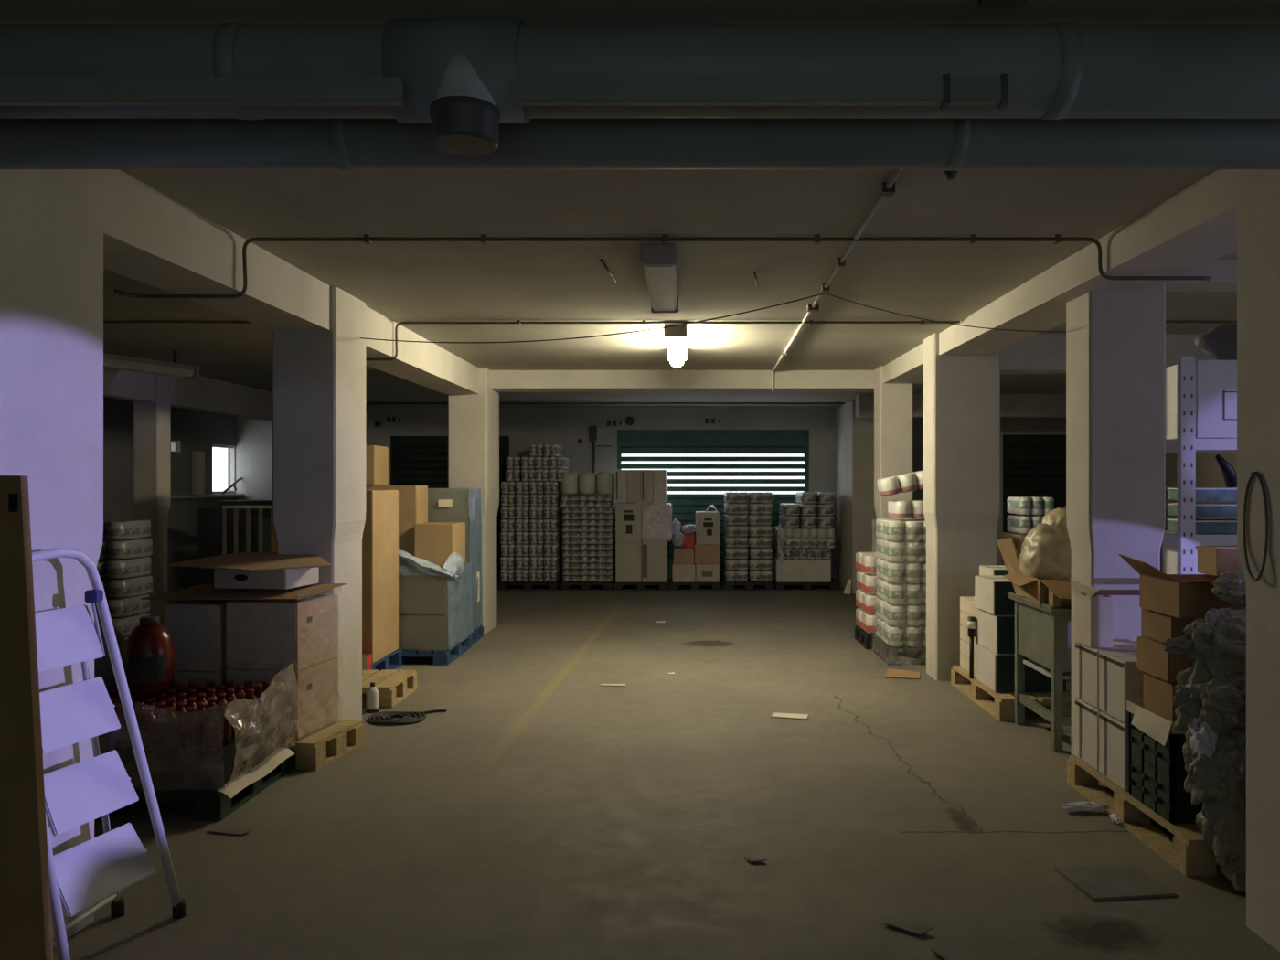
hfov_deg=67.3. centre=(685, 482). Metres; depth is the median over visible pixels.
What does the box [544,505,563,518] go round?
pack
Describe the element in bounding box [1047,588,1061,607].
carton
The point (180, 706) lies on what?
bottle
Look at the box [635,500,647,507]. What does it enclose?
paper note
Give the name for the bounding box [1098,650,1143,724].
carton
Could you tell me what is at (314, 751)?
pallet
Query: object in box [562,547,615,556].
tray
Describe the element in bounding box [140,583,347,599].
cardboard sheet
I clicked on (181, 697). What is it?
bottle
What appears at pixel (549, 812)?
floor
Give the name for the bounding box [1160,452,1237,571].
wall
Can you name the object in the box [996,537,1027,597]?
flap
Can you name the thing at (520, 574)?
pack
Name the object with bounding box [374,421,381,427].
bell
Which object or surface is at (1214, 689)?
heap
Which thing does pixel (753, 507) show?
pack
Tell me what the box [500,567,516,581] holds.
pack
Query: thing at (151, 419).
concrete column
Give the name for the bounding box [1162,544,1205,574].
carton
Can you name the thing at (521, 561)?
pack
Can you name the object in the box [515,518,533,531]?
pack
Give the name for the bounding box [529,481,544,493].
pack
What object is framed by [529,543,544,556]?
pack
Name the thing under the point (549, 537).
pack
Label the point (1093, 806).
scrap
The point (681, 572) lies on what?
carton
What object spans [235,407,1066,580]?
wall
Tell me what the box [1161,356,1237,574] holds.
shelving rack
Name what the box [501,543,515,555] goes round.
pack
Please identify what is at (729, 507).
pack
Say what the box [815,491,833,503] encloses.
pack
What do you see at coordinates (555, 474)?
pack
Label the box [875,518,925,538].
pack
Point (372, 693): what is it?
bottle
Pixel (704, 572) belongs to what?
carton
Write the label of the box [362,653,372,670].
carton
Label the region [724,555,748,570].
pack
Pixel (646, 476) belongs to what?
carton
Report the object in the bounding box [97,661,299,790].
film
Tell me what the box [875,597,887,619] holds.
pack
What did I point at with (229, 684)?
bottle
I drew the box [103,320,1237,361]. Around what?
conduit
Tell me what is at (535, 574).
pack
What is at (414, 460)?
door
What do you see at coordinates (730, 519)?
pack
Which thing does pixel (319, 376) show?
concrete column
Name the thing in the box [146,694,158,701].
bottle
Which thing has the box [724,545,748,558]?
pack
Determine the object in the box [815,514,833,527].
pack
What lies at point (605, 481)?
pack
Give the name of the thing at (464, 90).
socket
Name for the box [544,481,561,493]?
pack
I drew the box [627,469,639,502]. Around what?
carton
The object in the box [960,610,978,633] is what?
carton
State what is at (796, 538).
tray
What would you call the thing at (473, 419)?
concrete column
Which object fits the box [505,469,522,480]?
pack
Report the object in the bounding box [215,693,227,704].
bottle
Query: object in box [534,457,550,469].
pack
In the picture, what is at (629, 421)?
bell
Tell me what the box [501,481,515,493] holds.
pack
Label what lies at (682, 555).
carton
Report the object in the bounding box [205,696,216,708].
bottle
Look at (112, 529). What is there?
pack
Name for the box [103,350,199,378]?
strip light
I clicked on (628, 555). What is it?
carton
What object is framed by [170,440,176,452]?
window
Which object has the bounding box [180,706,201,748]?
bottle
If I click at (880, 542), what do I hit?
pack
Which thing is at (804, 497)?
pack
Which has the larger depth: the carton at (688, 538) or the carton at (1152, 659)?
the carton at (688, 538)
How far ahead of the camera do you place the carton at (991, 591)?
6.45 m
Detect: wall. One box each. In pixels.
[103,396,235,592]
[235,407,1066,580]
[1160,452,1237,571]
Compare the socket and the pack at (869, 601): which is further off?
the pack at (869, 601)
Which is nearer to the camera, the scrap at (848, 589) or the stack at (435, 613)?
the stack at (435, 613)
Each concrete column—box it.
[0,169,103,949]
[133,373,170,625]
[272,286,365,721]
[448,368,499,634]
[874,366,913,540]
[923,333,1000,680]
[1066,280,1165,755]
[1237,169,1279,952]
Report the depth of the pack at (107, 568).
8.57 m
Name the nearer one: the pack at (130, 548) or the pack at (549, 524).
the pack at (130, 548)
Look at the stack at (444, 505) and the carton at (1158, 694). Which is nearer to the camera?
the carton at (1158, 694)
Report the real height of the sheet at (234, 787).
0.047 m
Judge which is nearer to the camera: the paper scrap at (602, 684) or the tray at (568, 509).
the paper scrap at (602, 684)
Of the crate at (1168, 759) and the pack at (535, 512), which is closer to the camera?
the crate at (1168, 759)
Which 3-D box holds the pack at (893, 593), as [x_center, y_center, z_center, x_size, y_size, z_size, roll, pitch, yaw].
[1.954,0.955,8.312,0.436,0.169,0.300,0,0,0]
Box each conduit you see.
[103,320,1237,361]
[113,234,1212,298]
[365,402,844,404]
[771,169,902,391]
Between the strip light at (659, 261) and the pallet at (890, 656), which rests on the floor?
the pallet at (890, 656)
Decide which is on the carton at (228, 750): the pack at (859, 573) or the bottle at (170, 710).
the bottle at (170, 710)
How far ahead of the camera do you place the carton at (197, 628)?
5.34 m
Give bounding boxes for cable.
[359,292,1066,343]
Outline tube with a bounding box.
[967,616,975,678]
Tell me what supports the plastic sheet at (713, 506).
on the carton at (707, 522)
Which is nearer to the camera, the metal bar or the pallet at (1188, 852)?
the pallet at (1188, 852)
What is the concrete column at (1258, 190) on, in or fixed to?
on the floor
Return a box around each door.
[390,436,509,582]
[617,429,809,582]
[1002,434,1066,532]
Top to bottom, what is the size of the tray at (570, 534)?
0.080 m
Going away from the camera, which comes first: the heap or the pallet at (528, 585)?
the heap
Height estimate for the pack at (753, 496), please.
0.150 m
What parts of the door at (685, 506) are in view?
guide rail, guide rail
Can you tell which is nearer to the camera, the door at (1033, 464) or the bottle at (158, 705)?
the bottle at (158, 705)
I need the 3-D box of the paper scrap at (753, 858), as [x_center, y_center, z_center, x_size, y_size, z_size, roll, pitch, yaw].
[0.285,1.538,3.930,0.082,0.008,0.054,0,0,-9]
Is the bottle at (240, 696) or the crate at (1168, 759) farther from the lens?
the bottle at (240, 696)
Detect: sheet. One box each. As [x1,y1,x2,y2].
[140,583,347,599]
[166,552,331,571]
[217,747,294,798]
[705,504,716,511]
[778,524,784,563]
[1053,864,1178,901]
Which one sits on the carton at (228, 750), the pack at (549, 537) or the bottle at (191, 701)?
the bottle at (191, 701)
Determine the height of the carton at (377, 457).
0.360 m
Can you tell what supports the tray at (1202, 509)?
on the tray at (1203, 526)
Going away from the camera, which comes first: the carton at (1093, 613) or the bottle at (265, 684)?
the carton at (1093, 613)
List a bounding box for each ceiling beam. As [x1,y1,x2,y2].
[103,169,479,394]
[103,367,272,421]
[490,370,874,392]
[855,394,1066,417]
[883,169,1237,383]
[1000,334,1217,373]
[1165,259,1237,291]
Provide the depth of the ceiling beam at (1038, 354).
7.55 m
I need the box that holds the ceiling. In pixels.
[0,0,1279,407]
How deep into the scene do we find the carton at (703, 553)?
13.82 m
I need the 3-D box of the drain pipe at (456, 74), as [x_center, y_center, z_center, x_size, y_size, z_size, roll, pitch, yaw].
[-0.100,-0.979,2.377,13.600,0.324,0.264,0,0,0]
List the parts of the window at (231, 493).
sill, frame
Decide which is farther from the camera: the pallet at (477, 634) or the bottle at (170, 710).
the pallet at (477, 634)
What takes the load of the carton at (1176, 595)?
on the carton at (1155, 625)
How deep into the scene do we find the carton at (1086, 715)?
4.78 m
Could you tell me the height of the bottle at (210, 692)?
0.185 m
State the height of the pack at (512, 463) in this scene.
0.170 m
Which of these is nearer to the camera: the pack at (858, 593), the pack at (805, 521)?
the pack at (858, 593)
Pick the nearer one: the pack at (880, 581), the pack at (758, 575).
the pack at (880, 581)
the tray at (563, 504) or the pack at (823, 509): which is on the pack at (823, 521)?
the pack at (823, 509)
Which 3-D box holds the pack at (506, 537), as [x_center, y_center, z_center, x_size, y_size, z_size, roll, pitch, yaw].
[-2.580,0.796,14.218,0.202,0.170,0.790,0,0,0]
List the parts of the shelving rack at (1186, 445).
post, shelf, shelf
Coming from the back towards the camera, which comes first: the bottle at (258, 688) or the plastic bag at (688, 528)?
the plastic bag at (688, 528)
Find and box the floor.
[53,582,1279,959]
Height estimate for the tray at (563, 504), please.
0.080 m
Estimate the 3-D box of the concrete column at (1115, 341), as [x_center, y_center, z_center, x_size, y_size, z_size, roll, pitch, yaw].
[2.300,0.192,5.150,0.400,2.717,0.320,0,0,0]
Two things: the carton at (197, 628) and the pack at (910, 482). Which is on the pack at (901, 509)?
the pack at (910, 482)
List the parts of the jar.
lid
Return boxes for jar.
[123,615,175,696]
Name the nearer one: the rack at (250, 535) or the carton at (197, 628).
the carton at (197, 628)
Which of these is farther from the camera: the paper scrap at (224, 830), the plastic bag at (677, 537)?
the plastic bag at (677, 537)
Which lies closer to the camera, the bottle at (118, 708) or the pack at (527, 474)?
the bottle at (118, 708)
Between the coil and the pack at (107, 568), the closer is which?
the coil
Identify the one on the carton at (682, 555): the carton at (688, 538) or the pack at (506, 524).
the carton at (688, 538)
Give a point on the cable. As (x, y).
(823, 293)
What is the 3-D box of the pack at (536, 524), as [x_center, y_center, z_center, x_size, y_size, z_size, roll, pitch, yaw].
[-2.157,0.615,14.222,0.202,0.170,0.790,0,0,0]
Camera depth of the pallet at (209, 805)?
4.41 m
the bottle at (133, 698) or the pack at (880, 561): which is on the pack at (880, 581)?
the pack at (880, 561)
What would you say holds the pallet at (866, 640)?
on the floor
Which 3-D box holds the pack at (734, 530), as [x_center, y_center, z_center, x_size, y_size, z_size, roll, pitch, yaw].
[0.751,0.701,14.233,0.337,0.150,0.789,0,0,0]
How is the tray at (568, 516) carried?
on the tray at (566, 522)
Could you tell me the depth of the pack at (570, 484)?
13.87 m
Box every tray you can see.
[560,501,614,507]
[561,494,614,501]
[561,530,615,537]
[562,506,615,512]
[562,512,615,519]
[562,518,615,525]
[562,523,615,532]
[562,535,615,543]
[562,542,616,550]
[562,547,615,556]
[562,553,615,563]
[562,559,615,568]
[562,565,615,575]
[562,571,615,581]
[772,526,834,548]
[772,545,831,559]
[1126,700,1184,746]
[1166,488,1237,501]
[1166,502,1237,517]
[1166,518,1237,533]
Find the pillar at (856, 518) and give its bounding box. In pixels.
[835,399,876,593]
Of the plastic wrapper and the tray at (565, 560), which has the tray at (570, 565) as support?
the tray at (565, 560)
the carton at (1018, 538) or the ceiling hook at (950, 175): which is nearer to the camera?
the ceiling hook at (950, 175)
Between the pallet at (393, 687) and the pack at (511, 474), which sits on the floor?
the pallet at (393, 687)
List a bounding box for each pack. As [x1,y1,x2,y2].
[94,594,149,618]
[96,556,150,578]
[98,538,152,559]
[100,575,152,598]
[102,520,150,540]
[111,612,150,636]
[500,530,517,543]
[500,554,518,568]
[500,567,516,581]
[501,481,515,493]
[501,493,521,506]
[501,505,516,518]
[501,518,519,531]
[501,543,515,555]
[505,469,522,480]
[506,457,521,469]
[514,505,530,518]
[514,567,531,581]
[515,481,530,493]
[515,493,534,506]
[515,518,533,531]
[515,530,532,543]
[515,543,530,555]
[515,554,530,568]
[521,457,535,469]
[521,469,534,480]
[529,444,548,457]
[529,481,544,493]
[529,505,543,518]
[529,518,547,531]
[529,530,545,543]
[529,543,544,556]
[529,554,546,568]
[529,567,544,581]
[530,493,548,506]
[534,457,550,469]
[534,469,549,480]
[543,517,563,531]
[544,444,563,457]
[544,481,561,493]
[544,493,564,506]
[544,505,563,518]
[544,529,564,543]
[544,541,564,555]
[544,553,563,568]
[544,565,563,581]
[549,457,569,469]
[549,469,568,480]
[560,472,578,494]
[578,472,597,494]
[597,472,614,494]
[723,566,747,581]
[724,491,748,502]
[724,502,748,513]
[724,512,748,525]
[724,523,748,536]
[724,534,748,547]
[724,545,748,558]
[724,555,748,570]
[746,502,772,513]
[746,512,771,525]
[746,523,772,536]
[746,534,771,547]
[746,545,772,558]
[746,556,772,570]
[746,568,772,581]
[747,491,772,502]
[778,514,799,527]
[779,503,799,515]
[795,491,817,503]
[797,514,817,527]
[798,503,817,515]
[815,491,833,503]
[815,503,833,515]
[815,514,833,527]
[855,552,876,571]
[855,589,864,609]
[855,608,863,629]
[856,570,863,590]
[861,554,881,574]
[862,573,881,594]
[862,592,879,614]
[862,611,878,633]
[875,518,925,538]
[875,558,888,579]
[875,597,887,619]
[876,469,923,496]
[876,538,887,559]
[876,578,885,599]
[876,618,886,639]
[883,520,926,541]
[883,540,926,562]
[883,561,926,583]
[883,581,926,604]
[883,602,926,626]
[883,622,926,647]
[887,500,924,519]
[1007,496,1054,514]
[1007,514,1044,533]
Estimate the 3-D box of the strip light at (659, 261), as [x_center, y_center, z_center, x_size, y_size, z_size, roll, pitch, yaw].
[-0.130,-1.112,5.340,0.170,0.110,1.320,0,0,0]
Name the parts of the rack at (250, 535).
panel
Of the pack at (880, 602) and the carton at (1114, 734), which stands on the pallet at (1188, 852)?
the carton at (1114, 734)
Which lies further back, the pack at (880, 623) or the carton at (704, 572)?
the carton at (704, 572)
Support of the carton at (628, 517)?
on the carton at (628, 555)
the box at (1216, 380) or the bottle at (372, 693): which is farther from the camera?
the bottle at (372, 693)
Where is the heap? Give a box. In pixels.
[1161,608,1246,892]
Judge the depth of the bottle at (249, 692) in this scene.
4.89 m
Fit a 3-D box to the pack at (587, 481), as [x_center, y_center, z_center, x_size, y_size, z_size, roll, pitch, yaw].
[-1.433,0.012,14.188,0.247,0.312,0.688,0,0,0]
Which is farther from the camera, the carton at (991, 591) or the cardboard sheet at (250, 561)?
the carton at (991, 591)
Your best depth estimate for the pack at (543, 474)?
13.89 m
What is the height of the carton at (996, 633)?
0.260 m
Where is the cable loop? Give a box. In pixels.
[1242,471,1268,581]
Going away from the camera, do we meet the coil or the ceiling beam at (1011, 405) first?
the coil
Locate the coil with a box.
[367,708,446,725]
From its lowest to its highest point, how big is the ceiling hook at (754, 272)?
0.024 m
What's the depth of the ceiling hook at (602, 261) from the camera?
5.22 m
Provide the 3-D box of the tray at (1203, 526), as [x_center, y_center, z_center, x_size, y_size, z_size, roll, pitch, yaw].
[2.980,0.232,5.160,0.640,0.068,0.290,0,0,0]
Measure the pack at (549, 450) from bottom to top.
0.170 m
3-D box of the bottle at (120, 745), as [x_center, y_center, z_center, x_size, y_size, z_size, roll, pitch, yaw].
[-2.626,1.149,4.515,0.088,0.185,0.086,0,0,0]
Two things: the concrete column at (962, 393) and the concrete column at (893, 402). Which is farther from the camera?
the concrete column at (893, 402)
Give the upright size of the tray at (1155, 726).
0.097 m
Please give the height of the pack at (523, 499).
0.170 m
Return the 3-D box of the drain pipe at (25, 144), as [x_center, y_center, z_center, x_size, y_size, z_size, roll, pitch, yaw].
[-0.100,-0.980,2.695,13.600,0.196,0.196,0,0,0]
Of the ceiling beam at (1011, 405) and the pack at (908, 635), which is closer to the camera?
the pack at (908, 635)
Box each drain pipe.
[0,19,1279,156]
[0,118,1279,170]
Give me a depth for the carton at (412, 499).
8.62 m
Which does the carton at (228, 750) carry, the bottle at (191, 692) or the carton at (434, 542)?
the bottle at (191, 692)
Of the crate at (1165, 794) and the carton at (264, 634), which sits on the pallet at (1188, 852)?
the crate at (1165, 794)
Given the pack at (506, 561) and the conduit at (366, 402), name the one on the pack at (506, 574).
the pack at (506, 561)
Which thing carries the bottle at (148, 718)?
on the carton at (228, 750)
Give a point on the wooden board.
(26, 925)
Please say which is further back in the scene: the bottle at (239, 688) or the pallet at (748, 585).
the pallet at (748, 585)
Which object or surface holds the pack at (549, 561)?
on the pack at (549, 574)
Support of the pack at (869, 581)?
on the pack at (869, 601)
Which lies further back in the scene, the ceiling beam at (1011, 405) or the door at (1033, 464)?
the door at (1033, 464)
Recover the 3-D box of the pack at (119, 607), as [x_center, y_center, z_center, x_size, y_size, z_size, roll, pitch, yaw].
[-5.180,1.119,8.747,0.355,0.162,0.489,0,0,0]
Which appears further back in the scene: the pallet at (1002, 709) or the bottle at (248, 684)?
the pallet at (1002, 709)
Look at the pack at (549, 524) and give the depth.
13.86 m
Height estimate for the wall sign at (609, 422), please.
0.110 m
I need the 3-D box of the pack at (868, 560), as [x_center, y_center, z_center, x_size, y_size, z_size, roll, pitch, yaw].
[1.874,0.769,9.084,0.396,0.173,0.280,0,0,0]
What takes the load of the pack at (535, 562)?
on the pack at (535, 574)
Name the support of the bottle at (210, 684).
on the carton at (228, 750)
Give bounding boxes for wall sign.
[385,416,402,423]
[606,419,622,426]
[704,417,721,424]
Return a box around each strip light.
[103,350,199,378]
[641,244,678,313]
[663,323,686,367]
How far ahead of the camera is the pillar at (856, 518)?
13.41 m
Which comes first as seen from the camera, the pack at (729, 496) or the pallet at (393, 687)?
the pallet at (393, 687)
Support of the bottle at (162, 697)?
on the carton at (228, 750)
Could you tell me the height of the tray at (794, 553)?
0.142 m
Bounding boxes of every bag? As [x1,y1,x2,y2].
[672,518,684,546]
[681,523,695,533]
[1019,507,1071,584]
[1194,322,1237,360]
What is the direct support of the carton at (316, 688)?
on the pallet at (314, 751)
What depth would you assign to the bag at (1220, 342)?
5.06 m
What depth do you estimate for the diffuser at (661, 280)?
5.22 m
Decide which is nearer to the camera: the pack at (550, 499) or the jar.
the jar
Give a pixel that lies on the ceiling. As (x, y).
(399, 281)
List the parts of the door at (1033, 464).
guide rail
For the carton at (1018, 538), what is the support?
on the carton
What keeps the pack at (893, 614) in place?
on the pack at (908, 635)
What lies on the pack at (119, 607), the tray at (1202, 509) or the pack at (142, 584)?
the pack at (142, 584)
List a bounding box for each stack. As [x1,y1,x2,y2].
[398,549,472,650]
[427,488,482,632]
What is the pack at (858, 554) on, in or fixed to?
on the pack at (859, 573)
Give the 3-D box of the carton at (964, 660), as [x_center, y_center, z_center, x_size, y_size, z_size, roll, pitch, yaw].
[2.355,1.351,7.090,0.530,0.106,0.460,0,0,0]
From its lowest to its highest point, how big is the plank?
0.022 m
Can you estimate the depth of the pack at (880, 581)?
8.61 m
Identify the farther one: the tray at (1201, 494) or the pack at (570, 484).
the pack at (570, 484)
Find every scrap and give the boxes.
[206,827,252,835]
[598,683,625,685]
[744,855,767,862]
[770,712,808,719]
[842,579,852,594]
[883,917,932,935]
[885,668,919,679]
[930,948,966,959]
[1059,801,1122,823]
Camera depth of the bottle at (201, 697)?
4.80 m
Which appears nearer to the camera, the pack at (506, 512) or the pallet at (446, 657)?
the pallet at (446, 657)
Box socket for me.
[429,54,500,156]
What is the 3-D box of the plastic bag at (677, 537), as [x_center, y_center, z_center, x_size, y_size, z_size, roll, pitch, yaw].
[-0.085,0.732,14.070,0.242,0.426,0.403,0,0,0]
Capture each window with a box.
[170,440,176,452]
[170,444,244,499]
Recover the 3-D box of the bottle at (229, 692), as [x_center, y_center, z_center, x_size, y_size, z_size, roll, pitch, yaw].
[-2.329,1.149,4.911,0.088,0.185,0.086,0,0,0]
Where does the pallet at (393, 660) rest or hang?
on the floor
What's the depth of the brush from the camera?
5.01 m
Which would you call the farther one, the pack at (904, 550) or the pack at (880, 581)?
the pack at (880, 581)
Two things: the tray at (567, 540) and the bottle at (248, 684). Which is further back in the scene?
the tray at (567, 540)
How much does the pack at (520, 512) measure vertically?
0.170 m
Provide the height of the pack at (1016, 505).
0.152 m
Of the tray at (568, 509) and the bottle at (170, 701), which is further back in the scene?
the tray at (568, 509)
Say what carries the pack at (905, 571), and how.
on the pack at (893, 593)
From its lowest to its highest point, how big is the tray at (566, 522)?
0.080 m
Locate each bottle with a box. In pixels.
[105,684,111,696]
[109,688,118,703]
[109,696,115,703]
[113,701,122,715]
[116,709,138,748]
[129,693,138,701]
[130,696,135,708]
[134,701,144,721]
[138,706,159,748]
[143,696,155,710]
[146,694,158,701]
[152,701,164,719]
[155,693,166,705]
[159,706,180,748]
[164,696,176,710]
[165,688,177,701]
[173,701,185,714]
[175,693,187,704]
[176,684,187,695]
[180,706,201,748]
[184,696,196,709]
[185,688,197,701]
[186,680,197,692]
[195,684,207,696]
[195,693,207,704]
[195,701,205,723]
[205,680,216,691]
[205,688,216,700]
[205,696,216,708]
[214,684,226,695]
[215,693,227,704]
[216,701,232,742]
[224,680,235,691]
[224,688,236,700]
[226,696,241,736]
[234,684,245,695]
[235,693,250,731]
[243,680,255,691]
[245,688,259,725]
[253,684,267,722]
[262,680,270,691]
[365,682,379,713]
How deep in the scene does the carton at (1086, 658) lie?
4.78 m
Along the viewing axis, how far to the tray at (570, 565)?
13.85 m
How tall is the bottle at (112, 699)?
0.185 m
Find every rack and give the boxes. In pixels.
[222,505,272,554]
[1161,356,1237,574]
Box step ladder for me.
[32,547,185,959]
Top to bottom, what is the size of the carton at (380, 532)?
1.346 m
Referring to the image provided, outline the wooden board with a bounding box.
[0,475,53,959]
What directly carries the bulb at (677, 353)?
attached to the ceiling
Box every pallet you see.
[94,746,289,821]
[288,719,364,770]
[362,669,416,708]
[372,648,402,671]
[401,634,471,665]
[470,624,483,644]
[498,576,563,590]
[560,577,615,590]
[614,576,668,590]
[670,576,720,590]
[723,577,773,590]
[771,577,838,590]
[854,625,877,649]
[873,636,926,665]
[950,665,1071,721]
[1066,755,1216,876]
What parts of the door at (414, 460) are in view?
guide rail, guide rail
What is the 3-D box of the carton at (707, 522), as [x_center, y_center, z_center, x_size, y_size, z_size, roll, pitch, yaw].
[0.320,0.658,14.209,0.340,0.460,0.782,0,0,0]
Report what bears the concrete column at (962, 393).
on the floor
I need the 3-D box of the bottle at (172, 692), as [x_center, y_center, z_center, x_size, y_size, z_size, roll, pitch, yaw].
[-2.626,1.149,4.911,0.088,0.185,0.086,0,0,0]
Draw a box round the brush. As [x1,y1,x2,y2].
[1215,454,1237,488]
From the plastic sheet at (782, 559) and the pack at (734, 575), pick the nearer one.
the plastic sheet at (782, 559)
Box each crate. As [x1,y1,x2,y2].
[1129,712,1187,777]
[1129,751,1203,823]
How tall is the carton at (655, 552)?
0.600 m
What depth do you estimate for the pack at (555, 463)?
13.88 m
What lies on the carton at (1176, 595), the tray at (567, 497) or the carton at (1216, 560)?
the carton at (1216, 560)
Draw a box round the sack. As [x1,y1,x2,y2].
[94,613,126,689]
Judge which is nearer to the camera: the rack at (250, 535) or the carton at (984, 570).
the carton at (984, 570)
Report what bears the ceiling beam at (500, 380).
attached to the ceiling
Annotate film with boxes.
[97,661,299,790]
[1211,567,1246,606]
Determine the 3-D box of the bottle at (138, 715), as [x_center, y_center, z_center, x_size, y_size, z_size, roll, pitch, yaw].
[-2.626,1.149,4.614,0.088,0.185,0.086,0,0,0]
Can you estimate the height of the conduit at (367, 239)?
0.296 m
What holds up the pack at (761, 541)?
on the pack at (753, 552)
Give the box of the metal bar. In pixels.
[221,477,241,494]
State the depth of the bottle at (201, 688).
4.99 m
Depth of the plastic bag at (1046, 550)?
5.74 m
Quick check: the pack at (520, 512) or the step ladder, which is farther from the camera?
the pack at (520, 512)
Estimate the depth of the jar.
4.72 m
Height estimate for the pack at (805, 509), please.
0.164 m
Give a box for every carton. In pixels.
[114,719,283,787]
[164,599,231,671]
[226,593,338,671]
[226,657,338,739]
[272,490,398,663]
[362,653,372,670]
[365,445,388,485]
[365,485,427,563]
[414,522,465,566]
[614,469,627,502]
[615,501,642,542]
[615,540,642,581]
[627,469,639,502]
[640,469,653,502]
[641,502,671,540]
[642,540,668,581]
[653,469,667,502]
[672,560,695,581]
[673,544,693,564]
[683,532,694,547]
[693,541,719,564]
[695,511,719,543]
[695,564,719,581]
[771,555,831,581]
[960,596,978,618]
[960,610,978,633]
[960,625,979,647]
[960,639,976,662]
[960,653,976,677]
[975,575,1015,615]
[976,644,1066,692]
[978,608,1014,654]
[979,565,1008,575]
[1002,532,1027,565]
[1002,574,1071,606]
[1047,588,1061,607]
[1070,578,1112,647]
[1075,640,1136,709]
[1075,697,1101,771]
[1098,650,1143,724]
[1098,711,1129,790]
[1118,554,1246,618]
[1136,636,1195,682]
[1141,608,1205,642]
[1143,672,1178,722]
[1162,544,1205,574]
[1197,545,1241,575]
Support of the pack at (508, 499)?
on the pack at (506, 512)
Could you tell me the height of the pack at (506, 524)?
0.170 m
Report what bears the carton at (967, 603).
on the carton
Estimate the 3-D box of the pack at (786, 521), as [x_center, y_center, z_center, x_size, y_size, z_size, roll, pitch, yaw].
[1.533,0.569,14.220,0.238,0.164,0.788,0,0,0]
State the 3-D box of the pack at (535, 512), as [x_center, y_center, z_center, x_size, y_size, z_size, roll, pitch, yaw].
[-2.161,0.434,14.236,0.202,0.170,0.790,0,0,0]
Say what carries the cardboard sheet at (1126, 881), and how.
on the floor
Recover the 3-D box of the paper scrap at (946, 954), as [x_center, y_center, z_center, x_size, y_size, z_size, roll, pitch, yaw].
[0.860,1.535,3.105,0.068,0.014,0.150,0,0,-13]
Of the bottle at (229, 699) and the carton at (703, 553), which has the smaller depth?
the bottle at (229, 699)
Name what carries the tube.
on the pallet at (1002, 709)
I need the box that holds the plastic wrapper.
[1187,715,1218,757]
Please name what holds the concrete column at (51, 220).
on the floor
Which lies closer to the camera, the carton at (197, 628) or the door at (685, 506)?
the carton at (197, 628)
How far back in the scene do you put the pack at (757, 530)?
13.84 m
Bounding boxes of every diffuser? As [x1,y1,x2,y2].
[103,358,193,377]
[644,266,677,310]
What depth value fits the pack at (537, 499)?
13.88 m
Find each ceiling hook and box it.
[600,258,616,283]
[753,271,758,287]
[943,170,957,180]
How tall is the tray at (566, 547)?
0.080 m
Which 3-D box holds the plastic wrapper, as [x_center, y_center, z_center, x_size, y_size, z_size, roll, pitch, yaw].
[1.933,0.942,3.584,0.091,0.176,0.151,0,0,0]
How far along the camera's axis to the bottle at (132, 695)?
4.89 m
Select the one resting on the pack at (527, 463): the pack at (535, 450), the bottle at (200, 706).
the pack at (535, 450)
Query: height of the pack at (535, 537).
0.170 m
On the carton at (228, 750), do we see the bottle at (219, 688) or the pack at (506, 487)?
the bottle at (219, 688)
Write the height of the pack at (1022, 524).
0.152 m
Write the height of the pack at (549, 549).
0.170 m
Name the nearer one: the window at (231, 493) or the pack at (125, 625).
the pack at (125, 625)
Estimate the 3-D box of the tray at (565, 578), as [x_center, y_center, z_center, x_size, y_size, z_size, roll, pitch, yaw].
[-1.416,1.384,14.227,0.736,0.080,0.790,0,0,0]
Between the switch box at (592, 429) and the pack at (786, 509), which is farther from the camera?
the switch box at (592, 429)
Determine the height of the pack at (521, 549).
0.170 m
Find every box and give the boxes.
[213,566,319,589]
[589,426,612,472]
[1165,360,1237,439]
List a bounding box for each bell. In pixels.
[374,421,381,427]
[625,416,634,425]
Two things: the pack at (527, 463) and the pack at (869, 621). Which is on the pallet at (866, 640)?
the pack at (869, 621)
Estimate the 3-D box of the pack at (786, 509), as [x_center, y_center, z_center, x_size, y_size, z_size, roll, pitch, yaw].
[1.544,0.394,14.231,0.238,0.164,0.788,0,0,0]
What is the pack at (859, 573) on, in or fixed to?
on the pack at (858, 593)
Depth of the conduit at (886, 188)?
4.81 m
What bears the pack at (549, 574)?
on the pallet at (528, 585)
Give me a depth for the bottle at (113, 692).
4.89 m
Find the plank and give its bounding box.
[1081,589,1139,595]
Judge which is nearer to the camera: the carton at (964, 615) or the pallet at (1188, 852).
the pallet at (1188, 852)
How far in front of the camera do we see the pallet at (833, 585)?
13.83 m

